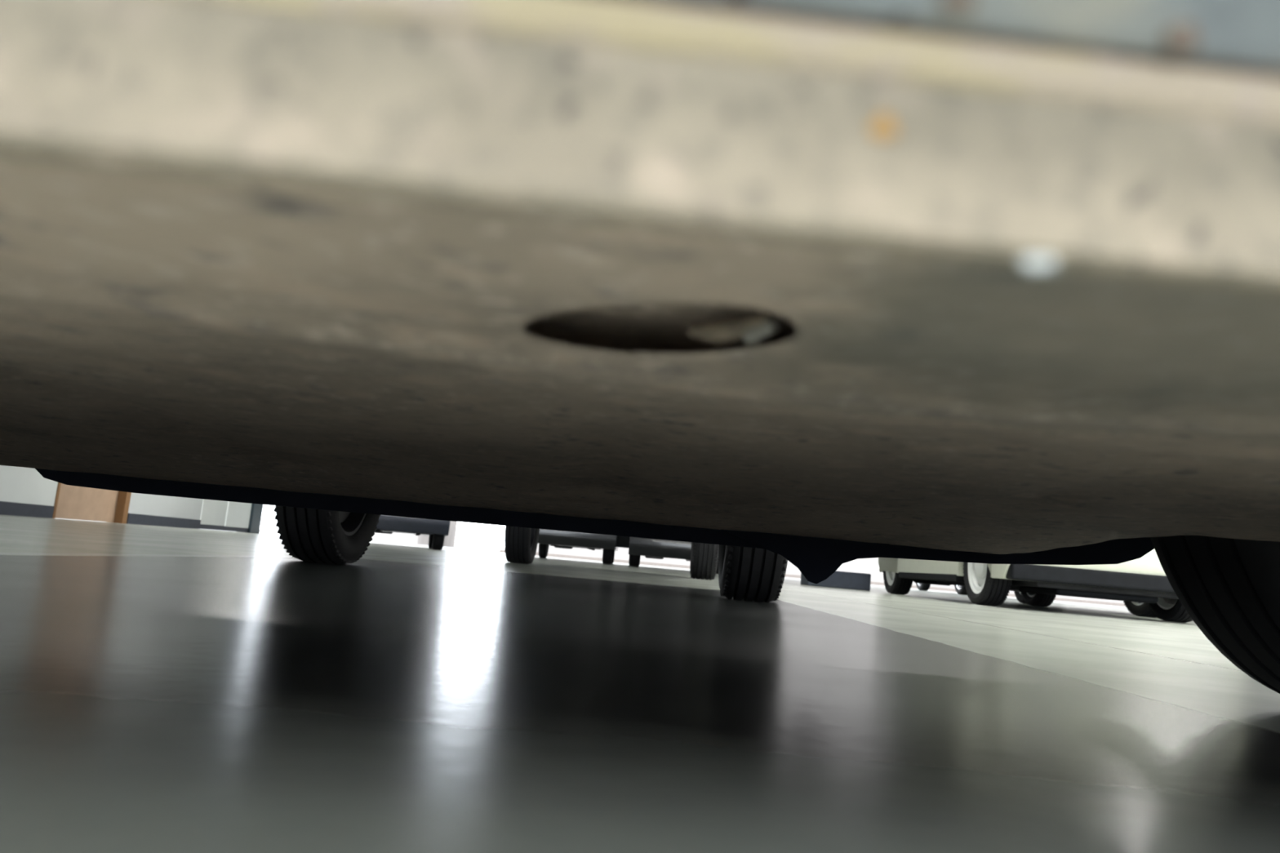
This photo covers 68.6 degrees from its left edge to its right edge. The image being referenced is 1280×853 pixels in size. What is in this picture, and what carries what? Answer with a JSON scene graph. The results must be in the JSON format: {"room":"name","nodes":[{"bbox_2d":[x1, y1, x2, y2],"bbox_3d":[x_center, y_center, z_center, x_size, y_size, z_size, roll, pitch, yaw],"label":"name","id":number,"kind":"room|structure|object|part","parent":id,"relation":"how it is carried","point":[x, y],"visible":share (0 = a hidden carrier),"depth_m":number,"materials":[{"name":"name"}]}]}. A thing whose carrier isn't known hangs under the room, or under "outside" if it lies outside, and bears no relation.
{"room":"parking garage","nodes":[
{"label":"parking garage","id":0,"kind":"room"},
{"bbox_2d":[0,465,57,506],"bbox_3d":[-7.405,-1.709,3.506,0.250,3.300,17.640,5,-8,0],"label":"wall","id":1,"kind":"structure","parent":0,"point":[23,485],"depth_m":11.43,"materials":[{"name":"white paint"}]},
{"bbox_2d":[0,501,54,518],"bbox_3d":[-7.406,-0.148,3.273,0.018,0.155,17.620,5,-8,0],"label":"baseboard","id":2,"kind":"structure","parent":1,"relation":"attached to","point":[13,508],"depth_m":11.45,"materials":[{"name":"grey"}]},
{"bbox_2d":[128,493,203,519],"bbox_3d":[-7.550,-0.045,15.167,0.250,3.300,2.360,5,-8,0],"label":"wall","id":3,"kind":"structure","parent":0,"point":[140,504],"depth_m":14.90,"materials":[{"name":"grey paint"}]},
{"bbox_2d":[126,513,200,528],"bbox_3d":[-7.551,1.519,14.954,0.018,0.155,2.340,5,-8,0],"label":"baseboard","id":4,"kind":"structure","parent":3,"relation":"attached to","point":[132,518],"depth_m":14.80,"materials":[{"name":"grey"}]},
{"bbox_2d":[200,498,251,532],"bbox_3d":[-7.505,0.860,17.427,0.115,2.156,2.270,5,-8,0],"label":"door","id":5,"kind":"structure","parent":3,"relation":"in","point":[220,515],"depth_m":17.14,"materials":[{"name":"white paint"}]},
{"bbox_3d":[-7.620,1.881,17.280,0.044,0.081,2.270,5,-8,0],"label":"kick plate","id":6,"kind":"part","parent":5,"relation":"part of","materials":[{"name":"grey metal"}]},
{"bbox_2d":[0,514,1279,852],"bbox_3d":[2.643,1.922,10.517,20.800,0.150,32.700,5,-8,0],"label":"floor","id":7,"kind":"structure","parent":0,"point":[163,689],"depth_m":0.65,"materials":[{"name":"grey concrete"}]},
{"bbox_2d":[374,515,450,550],"bbox_3d":[-4.322,1.436,17.021,1.600,1.462,4.010,7,-8,-13],"label":"car","id":8,"kind":"object","parent":7,"relation":"on","point":[437,530],"visible":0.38,"depth_m":15.17,"materials":[{"name":"blue paint"}]},
{"bbox_2d":[273,505,787,602],"bbox_3d":[-0.233,-0.002,5.776,1.800,1.812,5.880,5,-8,2],"label":"car","id":9,"kind":"object","parent":7,"relation":"on","point":[308,535],"visible":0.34,"depth_m":3.22,"materials":[{"name":"black rubber"}]},
{"bbox_2d":[534,528,619,564],"bbox_3d":[-1.236,1.868,18.159,1.660,1.462,4.010,5,-8,0],"label":"car","id":10,"kind":"object","parent":7,"relation":"on","point":[609,544],"visible":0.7,"depth_m":16.16,"materials":[{"name":"black paint"}]},
{"bbox_2d":[0,0,1279,693],"bbox_3d":[-0.095,-0.558,0.801,3.700,1.522,1.495,5,-8,-3],"label":"car","id":11,"kind":"object","parent":7,"relation":"on","point":[821,286],"visible":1,"depth_m":0.18,"materials":[{"name":"paint"}]},
{"bbox_3d":[0.008,-0.039,0.269,0.220,0.002,0.200,5,-8,-3],"label":"panel","id":12,"kind":"part","parent":11,"relation":"part of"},
{"bbox_3d":[-0.185,-0.199,0.047,1.400,0.260,0.114,5,-8,-3],"label":"rocker panel","id":13,"kind":"part","parent":11,"relation":"part of","materials":[{"name":"blue paint"}]},
{"bbox_2d":[628,537,718,573],"bbox_3d":[0.686,2.035,18.159,1.740,1.462,4.010,5,-8,0],"label":"car","id":14,"kind":"object","parent":7,"relation":"on","point":[655,548],"visible":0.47,"depth_m":16.15,"materials":[{"name":"black paint"}]},
{"bbox_2d":[800,570,871,591],"bbox_3d":[2.208,1.729,10.615,0.700,0.185,0.450,5,-8,0],"label":"block","id":15,"kind":"object","parent":7,"relation":"on","point":[842,580],"visible":0.78,"depth_m":10.39,"materials":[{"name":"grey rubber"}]},
{"bbox_2d":[915,582,967,595],"bbox_3d":[7.065,2.789,19.545,1.740,1.462,4.010,5,-8,0],"label":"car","id":16,"kind":"object","parent":7,"relation":"on","point":[960,589],"visible":0.1,"depth_m":18.41,"materials":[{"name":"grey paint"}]},
{"bbox_2d":[878,549,1192,622],"bbox_3d":[3.330,0.825,8.136,1.608,1.462,3.502,5,-8,0],"label":"car","id":17,"kind":"object","parent":7,"relation":"on","point":[1144,579],"visible":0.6,"depth_m":6.61,"materials":[{"name":"beige paint"}]},
{"bbox_2d":[1013,591,1155,617],"bbox_3d":[5.382,1.245,9.819,1.700,1.462,3.960,5,-8,0],"label":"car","id":18,"kind":"object","parent":7,"relation":"on","point":[1139,609],"visible":0.03,"depth_m":8.50,"materials":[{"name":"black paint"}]},
{"bbox_3d":[2.981,-1.964,7.793,20.800,0.200,26.200,5,-8,0],"label":"ceiling","id":19,"kind":"structure","parent":0,"visible":0},
{"bbox_2d":[617,536,629,548],"bbox_3d":[0.236,1.210,20.459,5.920,2.940,0.100,5,-8,0],"label":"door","id":20,"kind":"structure","parent":19,"relation":"attached to","point":[624,541],"depth_m":20.24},
{"bbox_3d":[0.113,2.625,20.255,5.920,0.070,0.100,5,-8,0],"label":"rail","id":21,"kind":"part","parent":20,"relation":"part of","materials":[{"name":"silver metal"}]},
{"bbox_3d":[-7.460,-1.073,15.719,0.250,1.100,6.720,5,-8,0],"label":"lintel","id":22,"kind":"object","parent":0,"visible":0},
{"bbox_2d":[52,482,131,524],"bbox_3d":[-7.550,0.207,13.040,0.232,2.200,1.780,5,-8,0],"label":"door","id":23,"kind":"structure","parent":22,"relation":"attached to","point":[71,502],"depth_m":13.03,"materials":[{"name":"beige wood"}]},
{"bbox_2d":[239,503,263,533],"bbox_3d":[-7.573,0.455,18.661,0.290,3.300,0.460,5,-8,0],"label":"trim","id":24,"kind":"structure","parent":22,"relation":"attached to","point":[256,509],"depth_m":18.39,"materials":[{"name":"grey metal"}]},
{"label":"outside","id":25,"kind":"structure","parent":0,"visible":0},
{"bbox_2d":[61,518,1125,607],"bbox_3d":[4.718,3.464,19.768,130.000,0.188,140.000,5,-8,0],"label":"ground","id":26,"kind":"structure","parent":25,"point":[263,531],"depth_m":33.87,"materials":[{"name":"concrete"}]},
{"bbox_2d":[371,520,457,546],"bbox_3d":[-13.627,-0.278,51.391,6.600,13.012,10.000,5,-8,0],"label":"wall","id":27,"kind":"structure","parent":26,"relation":"on","point":[449,540],"depth_m":45.57,"materials":[{"name":"white paint"}]},
{"bbox_2d":[499,549,1125,606],"bbox_3d":[32.215,7.577,32.807,74.500,0.112,0.300,5,-8,0],"label":"kerb","id":28,"kind":"object","parent":26,"relation":"on","point":[500,550],"visible":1,"depth_m":32.66,"materials":[{"name":"concrete"}]},
{"bbox_2d":[536,544,1124,603],"bbox_3d":[31.764,3.812,52.381,76.050,13.012,12.000,5,-8,0],"label":"wall","id":29,"kind":"structure","parent":26,"relation":"on","point":[868,566],"depth_m":45.56,"materials":[{"name":"white paint"}]}
]}

